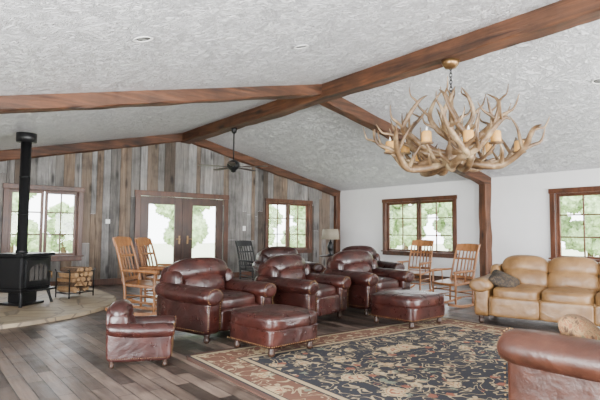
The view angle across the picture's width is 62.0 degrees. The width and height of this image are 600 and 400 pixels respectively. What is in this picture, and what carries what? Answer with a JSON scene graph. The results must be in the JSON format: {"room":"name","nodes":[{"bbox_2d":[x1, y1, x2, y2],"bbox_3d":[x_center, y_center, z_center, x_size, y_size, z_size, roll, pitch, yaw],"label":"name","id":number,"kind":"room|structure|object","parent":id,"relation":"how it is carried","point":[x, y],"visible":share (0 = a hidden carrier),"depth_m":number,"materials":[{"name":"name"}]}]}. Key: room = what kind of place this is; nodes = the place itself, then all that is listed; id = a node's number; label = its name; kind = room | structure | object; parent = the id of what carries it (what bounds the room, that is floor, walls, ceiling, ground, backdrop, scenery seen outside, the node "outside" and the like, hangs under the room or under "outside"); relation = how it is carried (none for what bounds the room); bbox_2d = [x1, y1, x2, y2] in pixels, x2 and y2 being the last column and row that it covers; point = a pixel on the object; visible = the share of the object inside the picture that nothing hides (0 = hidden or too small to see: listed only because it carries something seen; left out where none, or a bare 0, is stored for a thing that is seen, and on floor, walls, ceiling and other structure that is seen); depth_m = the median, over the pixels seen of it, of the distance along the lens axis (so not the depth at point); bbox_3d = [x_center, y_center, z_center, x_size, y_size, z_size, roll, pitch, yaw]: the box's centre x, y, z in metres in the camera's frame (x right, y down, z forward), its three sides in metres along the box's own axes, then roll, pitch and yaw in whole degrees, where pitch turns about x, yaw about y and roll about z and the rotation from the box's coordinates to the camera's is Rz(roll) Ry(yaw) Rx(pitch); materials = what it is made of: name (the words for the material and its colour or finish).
{"room":"lodge living room","nodes":[
{"label":"lodge living room","id":0,"kind":"room"},
{"bbox_2d":[0,142,333,280],"bbox_3d":[-3.693,0.114,11.892,12.465,3.670,0.160,3,-5,-38],"label":"wall","id":1,"kind":"structure","parent":0,"point":[110,179],"depth_m":11.97,"materials":[{"name":"grey wood"}]},
{"bbox_2d":[1,183,84,260],"bbox_3d":[-5.373,0.491,10.466,1.580,1.590,0.225,3,-5,-38],"label":"window","id":2,"kind":"structure","parent":1,"relation":"in","point":[40,189],"depth_m":10.51,"materials":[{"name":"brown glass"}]},
{"bbox_2d":[139,196,182,279],"bbox_3d":[-3.330,0.933,12.009,1.055,2.035,0.120,3,-5,-38],"label":"door","id":3,"kind":"structure","parent":1,"relation":"in","point":[145,200],"depth_m":12.17,"materials":[{"name":"brown wood"}]},
{"bbox_2d":[133,190,228,280],"bbox_3d":[-2.871,0.900,12.347,2.510,2.170,0.040,3,-5,-38],"label":"trim","id":4,"kind":"structure","parent":1,"relation":"attached to","point":[138,193],"depth_m":12.26,"materials":[{"name":"brown wood"}]},
{"bbox_2d":[181,198,185,259],"bbox_3d":[-2.924,0.969,12.409,2.230,2.039,0.140,3,-5,-38],"label":"trim","id":5,"kind":"structure","parent":1,"relation":"attached to","point":[184,199],"depth_m":12.37,"materials":[{"name":"brown wood"}]},
{"bbox_2d":[50,268,325,285],"bbox_3d":[-3.725,1.866,11.642,12.065,0.140,0.030,3,-5,-38],"label":"baseboard","id":6,"kind":"structure","parent":1,"relation":"attached to","point":[111,281],"depth_m":11.23,"materials":[{"name":"brown wood"}]},
{"bbox_2d":[185,198,222,259],"bbox_3d":[-2.437,0.985,12.708,1.055,2.035,0.120,3,-5,-38],"label":"door","id":7,"kind":"structure","parent":1,"relation":"in","point":[190,202],"depth_m":12.79,"materials":[{"name":"brown wood"}]},
{"bbox_2d":[265,198,313,252],"bbox_3d":[-0.338,0.761,14.416,1.730,1.550,0.225,3,-5,-38],"label":"window","id":8,"kind":"structure","parent":1,"relation":"in","point":[268,201],"depth_m":14.46,"materials":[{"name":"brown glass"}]},
{"bbox_2d":[0,0,599,190],"bbox_3d":[0.728,-1.307,6.359,12.665,1.723,14.560,3,-5,-38],"label":"ceiling","id":9,"kind":"structure","parent":0,"point":[47,46],"depth_m":6.21,"materials":[{"name":"paint"}]},
{"bbox_2d":[0,133,181,161],"bbox_3d":[-5.670,-0.950,10.209,7.036,1.759,0.143,3,-5,-38],"label":"beam","id":10,"kind":"structure","parent":9,"relation":"attached to","point":[52,150],"depth_m":11.00,"materials":[{"name":"brown wood"}]},
{"bbox_2d":[133,36,152,42],"bbox_3d":[-1.304,-1.335,4.149,0.166,0.042,0.168,3,-5,-38],"label":"recessed light","id":11,"kind":"object","parent":9,"relation":"in","point":[141,39],"visible":1,"depth_m":4.15,"materials":[{"name":"white plastic"}]},
{"bbox_2d":[0,84,321,113],"bbox_3d":[-2.431,-1.241,6.097,7.035,1.747,0.246,3,-5,-38],"label":"beam","id":12,"kind":"structure","parent":9,"relation":"attached to","point":[32,103],"depth_m":6.33,"materials":[{"name":"brown wood"}]},
{"bbox_2d":[192,139,340,195],"bbox_3d":[-0.777,-0.866,14.055,5.108,1.368,0.139,3,-5,-38],"label":"beam","id":13,"kind":"structure","parent":9,"relation":"attached to","point":[240,157],"depth_m":13.84,"materials":[{"name":"brown wood"}]},
{"bbox_2d":[293,44,308,48],"bbox_3d":[0.013,-1.635,5.331,0.166,0.042,0.168,3,-5,-38],"label":"recessed light","id":14,"kind":"object","parent":9,"relation":"in","point":[303,46],"visible":1,"depth_m":5.34,"materials":[{"name":"white plastic"}]},
{"bbox_2d":[181,0,599,143],"bbox_3d":[1.492,-1.895,6.976,0.306,0.328,14.130,3,-5,-38],"label":"ridge beam","id":15,"kind":"structure","parent":9,"relation":"attached to","point":[562,15],"depth_m":6.49,"materials":[{"name":"brown wood"}]},
{"bbox_2d":[198,128,267,172],"bbox_3d":[-1.446,-1.053,10.647,1.457,0.950,1.401,3,-5,-38],"label":"ceiling fan","id":16,"kind":"object","parent":15,"relation":"hanging from","point":[233,165],"visible":1,"depth_m":10.52,"materials":[{"name":"metal"}]},
{"bbox_2d":[363,58,549,176],"bbox_3d":[1.953,-1.041,6.391,2.167,1.478,2.252,-3,-5,42],"label":"antler chandelier","id":17,"kind":"object","parent":15,"relation":"hanging from","point":[456,152],"visible":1,"depth_m":6.12,"materials":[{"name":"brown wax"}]},
{"bbox_2d":[320,97,490,186],"bbox_3d":[2.358,-1.097,10.075,5.111,1.391,0.242,3,-5,-38],"label":"beam","id":18,"kind":"structure","parent":9,"relation":"attached to","point":[341,106],"depth_m":9.15,"materials":[{"name":"brown wood"}]},
{"bbox_2d":[591,78,599,83],"bbox_3d":[3.997,-1.588,6.681,0.166,0.043,0.168,3,-5,-38],"label":"recessed light","id":19,"kind":"object","parent":9,"relation":"in","point":[595,81],"visible":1,"depth_m":6.70,"materials":[{"name":"white plastic"}]},
{"bbox_2d":[0,272,599,399],"bbox_3d":[0.706,1.665,6.167,12.665,0.100,14.560,3,-5,-38],"label":"floor","id":20,"kind":"structure","parent":0,"point":[65,359],"depth_m":4.67,"materials":[{"name":"brown wood"}]},
{"bbox_2d":[0,285,115,328],"bbox_3d":[-5.247,1.642,7.641,4.680,0.050,4.430,3,-5,-38],"label":"stone hearth","id":21,"kind":"object","parent":20,"relation":"on","point":[61,308],"visible":0.79,"depth_m":7.46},
{"bbox_2d":[0,132,55,307],"bbox_3d":[-4.301,0.287,7.932,0.724,2.722,0.706,0,-4,14],"label":"wood stove","id":22,"kind":"object","parent":21,"relation":"on","point":[23,273],"visible":1,"depth_m":7.86,"materials":[{"name":"metal"}]},
{"bbox_2d":[55,266,95,298],"bbox_3d":[-3.977,1.442,8.826,0.489,0.521,0.579,-1,-4,27],"label":"rack","id":23,"kind":"object","parent":21,"relation":"on","point":[77,278],"visible":1,"depth_m":8.70,"materials":[{"name":"wood"}]},
{"bbox_2d":[105,237,164,315],"bbox_3d":[-2.314,1.112,7.441,0.916,1.125,0.654,0,-4,7],"label":"rocking chair","id":24,"kind":"object","parent":20,"relation":"on","point":[117,241],"visible":0.7,"depth_m":7.40,"materials":[{"name":"brown wood"}]},
{"bbox_2d":[106,299,175,368],"bbox_3d":[-1.471,1.216,4.653,0.602,0.571,0.545,1,-4,-12],"label":"armchair","id":25,"kind":"object","parent":20,"relation":"on","point":[129,337],"visible":1,"depth_m":4.42,"materials":[{"name":"red leather"}]},
{"bbox_2d":[129,237,170,305],"bbox_3d":[-2.328,1.188,8.446,0.898,1.102,0.641,0,-4,10],"label":"rocking chair","id":26,"kind":"object","parent":20,"relation":"on","point":[140,242],"visible":0.47,"depth_m":8.48,"materials":[{"name":"brown wood"}]},
{"bbox_2d":[154,257,276,343],"bbox_3d":[-1.014,1.146,5.999,0.984,0.891,1.189,-2,-5,38],"label":"leather armchair","id":27,"kind":"object","parent":20,"relation":"on","point":[201,292],"visible":0.84,"depth_m":5.74,"materials":[{"name":"brown leather"}]},
{"bbox_2d":[235,240,255,280],"bbox_3d":[-1.040,1.414,11.110,0.825,1.012,0.589,-3,-5,42],"label":"rocking chair","id":28,"kind":"object","parent":20,"relation":"on","point":[241,243],"visible":0.47,"depth_m":11.22,"materials":[{"name":"black paint"}]},
{"bbox_2d":[252,246,323,280],"bbox_3d":[-0.251,1.370,9.708,1.149,0.932,0.964,3,-4,-33],"label":"leather armchair","id":29,"kind":"object","parent":20,"relation":"on","point":[268,252],"visible":0.21,"depth_m":9.72,"materials":[{"name":"brown leather"}]},
{"bbox_2d":[255,254,350,317],"bbox_3d":[0.036,1.216,6.975,0.964,0.891,1.129,-2,-5,36],"label":"leather armchair","id":30,"kind":"object","parent":20,"relation":"on","point":[293,279],"visible":0.84,"depth_m":6.78,"materials":[{"name":"brown leather"}]},
{"bbox_2d":[334,194,339,253],"bbox_3d":[1.142,1.013,15.441,0.191,2.402,0.162,3,-5,-38],"label":"wall post","id":31,"kind":"object","parent":20,"relation":"on","point":[337,197],"visible":0.66,"depth_m":15.41,"materials":[{"name":"brown wood"}]},
{"bbox_2d":[186,317,509,399],"bbox_3d":[1.480,1.516,4.619,3.980,0.010,3.500,3,-5,-37],"label":"rug","id":32,"kind":"object","parent":20,"relation":"on","point":[450,359],"visible":0.7,"depth_m":4.52,"materials":[{"name":"black fabric"}]},
{"bbox_2d":[228,304,318,357],"bbox_3d":[-0.275,1.322,5.185,0.720,0.424,0.740,4,-5,-44],"label":"leather ottoman","id":33,"kind":"object","parent":32,"relation":"on","point":[271,327],"visible":1,"depth_m":4.93,"materials":[{"name":"brown leather"}]},
{"bbox_2d":[369,289,446,328],"bbox_3d":[1.443,1.431,6.685,0.820,0.424,0.760,4,-5,-42],"label":"leather ottoman","id":34,"kind":"object","parent":32,"relation":"on","point":[405,305],"visible":1,"depth_m":6.42,"materials":[{"name":"brown leather"}]},
{"bbox_2d":[497,327,599,399],"bbox_3d":[2.321,0.950,3.216,2.270,0.952,1.004,3,-5,-38],"label":"leather sofa","id":35,"kind":"object","parent":32,"relation":"on","point":[542,365],"visible":0.96,"depth_m":2.70,"materials":[{"name":"brown leather"}]},
{"bbox_2d":[558,314,599,339],"bbox_3d":[1.696,0.827,2.918,0.308,0.311,0.398,-2,-4,32],"label":"throw pillow","id":36,"kind":"object","parent":35,"relation":"on","point":[576,325],"visible":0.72,"depth_m":2.83,"materials":[{"name":"fabric"}]},
{"bbox_2d":[323,250,413,315],"bbox_3d":[1.067,1.260,7.860,1.189,0.932,0.984,4,-5,-42],"label":"leather armchair","id":37,"kind":"object","parent":20,"relation":"on","point":[365,275],"visible":0.78,"depth_m":7.71,"materials":[{"name":"brown leather"}]},
{"bbox_2d":[339,245,404,269],"bbox_3d":[1.326,1.377,9.803,1.149,0.952,0.964,2,-4,-28],"label":"leather armchair","id":38,"kind":"object","parent":20,"relation":"on","point":[381,264],"visible":0.13,"depth_m":9.92,"materials":[{"name":"brown leather"}]},
{"bbox_2d":[396,240,436,291],"bbox_3d":[2.386,1.363,10.368,0.621,1.068,0.870,-3,-5,42],"label":"rocking chair","id":39,"kind":"object","parent":20,"relation":"on","point":[415,243],"visible":0.63,"depth_m":10.51,"materials":[{"name":"brown wood"}]},
{"bbox_2d":[429,243,479,307],"bbox_3d":[2.618,1.258,8.456,0.843,1.035,0.602,3,-4,-30],"label":"rocking chair","id":40,"kind":"object","parent":20,"relation":"on","point":[467,247],"visible":0.87,"depth_m":8.52,"materials":[{"name":"brown wood"}]},
{"bbox_2d":[479,184,491,276],"bbox_3d":[4.257,0.781,11.462,0.239,2.396,0.226,3,-5,-38],"label":"wall post","id":41,"kind":"object","parent":20,"relation":"on","point":[485,230],"visible":0.84,"depth_m":11.39,"materials":[{"name":"brown wood"}]},
{"bbox_2d":[469,255,599,326],"bbox_3d":[3.522,1.200,6.496,2.369,0.911,0.984,-2,-5,36],"label":"leather sofa","id":42,"kind":"object","parent":20,"relation":"on","point":[548,290],"visible":0.84,"depth_m":6.55,"materials":[{"name":"beige leather"}]},
{"bbox_2d":[488,269,519,286],"bbox_3d":[2.791,1.111,6.822,0.358,0.296,0.405,-2,-4,32],"label":"throw pillow","id":43,"kind":"object","parent":42,"relation":"on","point":[498,278],"visible":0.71,"depth_m":6.72,"materials":[{"name":"fabric"}]},
{"bbox_3d":[0.828,1.802,13.607,0.600,0.575,0.600,3,-5,-38],"label":"side table","id":44,"kind":"object","parent":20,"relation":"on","visible":0},
{"bbox_2d":[321,229,338,255],"bbox_3d":[0.832,1.155,13.649,0.500,0.720,0.500,3,-5,-38],"label":"table lamp","id":45,"kind":"object","parent":44,"relation":"on","point":[330,234],"visible":0.98,"depth_m":13.50,"materials":[{"name":"fabric"}]},
{"bbox_2d":[340,168,599,277],"bbox_3d":[5.584,0.644,10.068,0.120,2.509,14.360,3,-5,-38],"label":"wall","id":46,"kind":"structure","parent":0,"point":[520,209],"depth_m":11.70,"materials":[{"name":"white paint"}]},
{"bbox_2d":[381,195,457,257],"bbox_3d":[3.116,0.704,13.142,0.225,1.550,2.460,3,-5,-38],"label":"window","id":47,"kind":"structure","parent":46,"relation":"in","point":[418,201],"depth_m":13.16,"materials":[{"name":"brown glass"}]},
{"bbox_2d":[414,275,471,280],"bbox_3d":[5.519,1.823,9.948,0.024,0.140,14.060,3,-5,-38],"label":"baseboard","id":48,"kind":"structure","parent":46,"relation":"attached to","point":[436,278],"depth_m":12.60,"materials":[{"name":"brown wood"}]},
{"bbox_2d":[548,186,599,261],"bbox_3d":[5.968,0.491,9.520,0.225,1.550,2.370,3,-5,-38],"label":"window","id":49,"kind":"structure","parent":46,"relation":"in","point":[554,199],"depth_m":10.29,"materials":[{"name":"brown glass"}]},
{"label":"outside","id":50,"kind":"structure","parent":0,"visible":0},
{"bbox_2d":[14,242,598,265],"bbox_3d":[0.828,2.164,6.896,120.000,0.100,120.000,3,-5,-38],"label":"lawn","id":51,"kind":"structure","parent":50,"point":[163,251],"depth_m":43.75,"materials":[{"name":"green plant"}]},
{"bbox_2d":[10,192,51,252],"bbox_3d":[-11.893,0.912,21.160,2.127,4.052,3.031,1,-4,-11],"label":"tree","id":52,"kind":"object","parent":51,"relation":"on","point":[33,240],"visible":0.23,"depth_m":21.21,"materials":[{"name":"green plant"}]},
{"bbox_2d":[47,201,73,252],"bbox_3d":[-10.986,1.596,23.422,1.868,2.990,2.239,3,-5,-38],"label":"tree","id":53,"kind":"object","parent":51,"relation":"on","point":[53,224],"visible":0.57,"depth_m":22.94,"materials":[{"name":"green plant"}]},
{"bbox_2d":[154,204,212,248],"bbox_3d":[-5.635,1.023,24.990,3.420,4.413,3.311,3,-5,-38],"label":"tree","id":54,"kind":"object","parent":51,"relation":"on","point":[199,228],"visible":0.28,"depth_m":24.44,"materials":[{"name":"green plant"}]},
{"bbox_2d":[269,223,275,245],"bbox_3d":[-3.019,1.178,27.107,3.016,4.413,2.821,-2,-5,36],"label":"tree","id":55,"kind":"object","parent":51,"relation":"on","point":[271,231],"visible":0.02,"depth_m":27.00,"materials":[{"name":"green plant"}]},
{"bbox_2d":[269,205,282,228],"bbox_3d":[-2.438,1.768,29.577,2.717,3.562,2.475,0,-4,13],"label":"tree","id":56,"kind":"object","parent":51,"relation":"on","point":[272,210],"visible":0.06,"depth_m":29.36,"materials":[{"name":"green plant"}]},
{"bbox_2d":[280,206,304,246],"bbox_3d":[0.366,1.338,31.263,3.144,4.676,2.652,0,-4,11],"label":"tree","id":57,"kind":"object","parent":51,"relation":"on","point":[293,209],"visible":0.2,"depth_m":30.60,"materials":[{"name":"green plant"}]},
{"bbox_2d":[390,205,397,238],"bbox_3d":[4.496,0.855,30.152,3.145,5.558,4.324,-1,-4,23],"label":"tree","id":58,"kind":"object","parent":51,"relation":"on","point":[393,226],"visible":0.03,"depth_m":29.02,"materials":[{"name":"green plant"}]},
{"bbox_2d":[390,231,401,248],"bbox_3d":[6.095,1.631,34.790,3.412,4.628,4.002,3,-5,-38],"label":"tree","id":59,"kind":"object","parent":51,"relation":"on","point":[394,241],"visible":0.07,"depth_m":33.26,"materials":[{"name":"green plant"}]},
{"bbox_2d":[392,204,427,248],"bbox_3d":[6.103,1.219,29.180,2.648,4.729,3.287,3,-5,-38],"label":"tree","id":60,"kind":"object","parent":51,"relation":"on","point":[409,211],"visible":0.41,"depth_m":27.96,"materials":[{"name":"green plant"}]},
{"bbox_2d":[422,202,451,250],"bbox_3d":[8.760,1.446,28.598,3.116,4.238,2.940,3,-5,-38],"label":"tree","id":61,"kind":"object","parent":51,"relation":"on","point":[444,225],"visible":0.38,"depth_m":28.24,"materials":[{"name":"green plant"}]},
{"bbox_2d":[560,197,566,213],"bbox_3d":[12.387,0.613,28.234,4.878,5.907,4.357,-2,-4,28],"label":"tree","id":62,"kind":"object","parent":51,"relation":"on","point":[562,209],"visible":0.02,"depth_m":26.03,"materials":[{"name":"green plant"}]},
{"bbox_2d":[561,213,593,256],"bbox_3d":[13.907,0.506,23.902,4.849,5.584,2.788,-1,-4,26],"label":"tree","id":63,"kind":"object","parent":51,"relation":"on","point":[568,228],"visible":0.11,"depth_m":24.14,"materials":[{"name":"green plant"}]},
{"bbox_2d":[560,195,599,256],"bbox_3d":[13.549,0.932,22.377,2.487,4.533,2.997,1,-4,-13],"label":"tree","id":64,"kind":"object","parent":51,"relation":"on","point":[571,204],"visible":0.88,"depth_m":22.19,"materials":[{"name":"green plant"}]}
]}

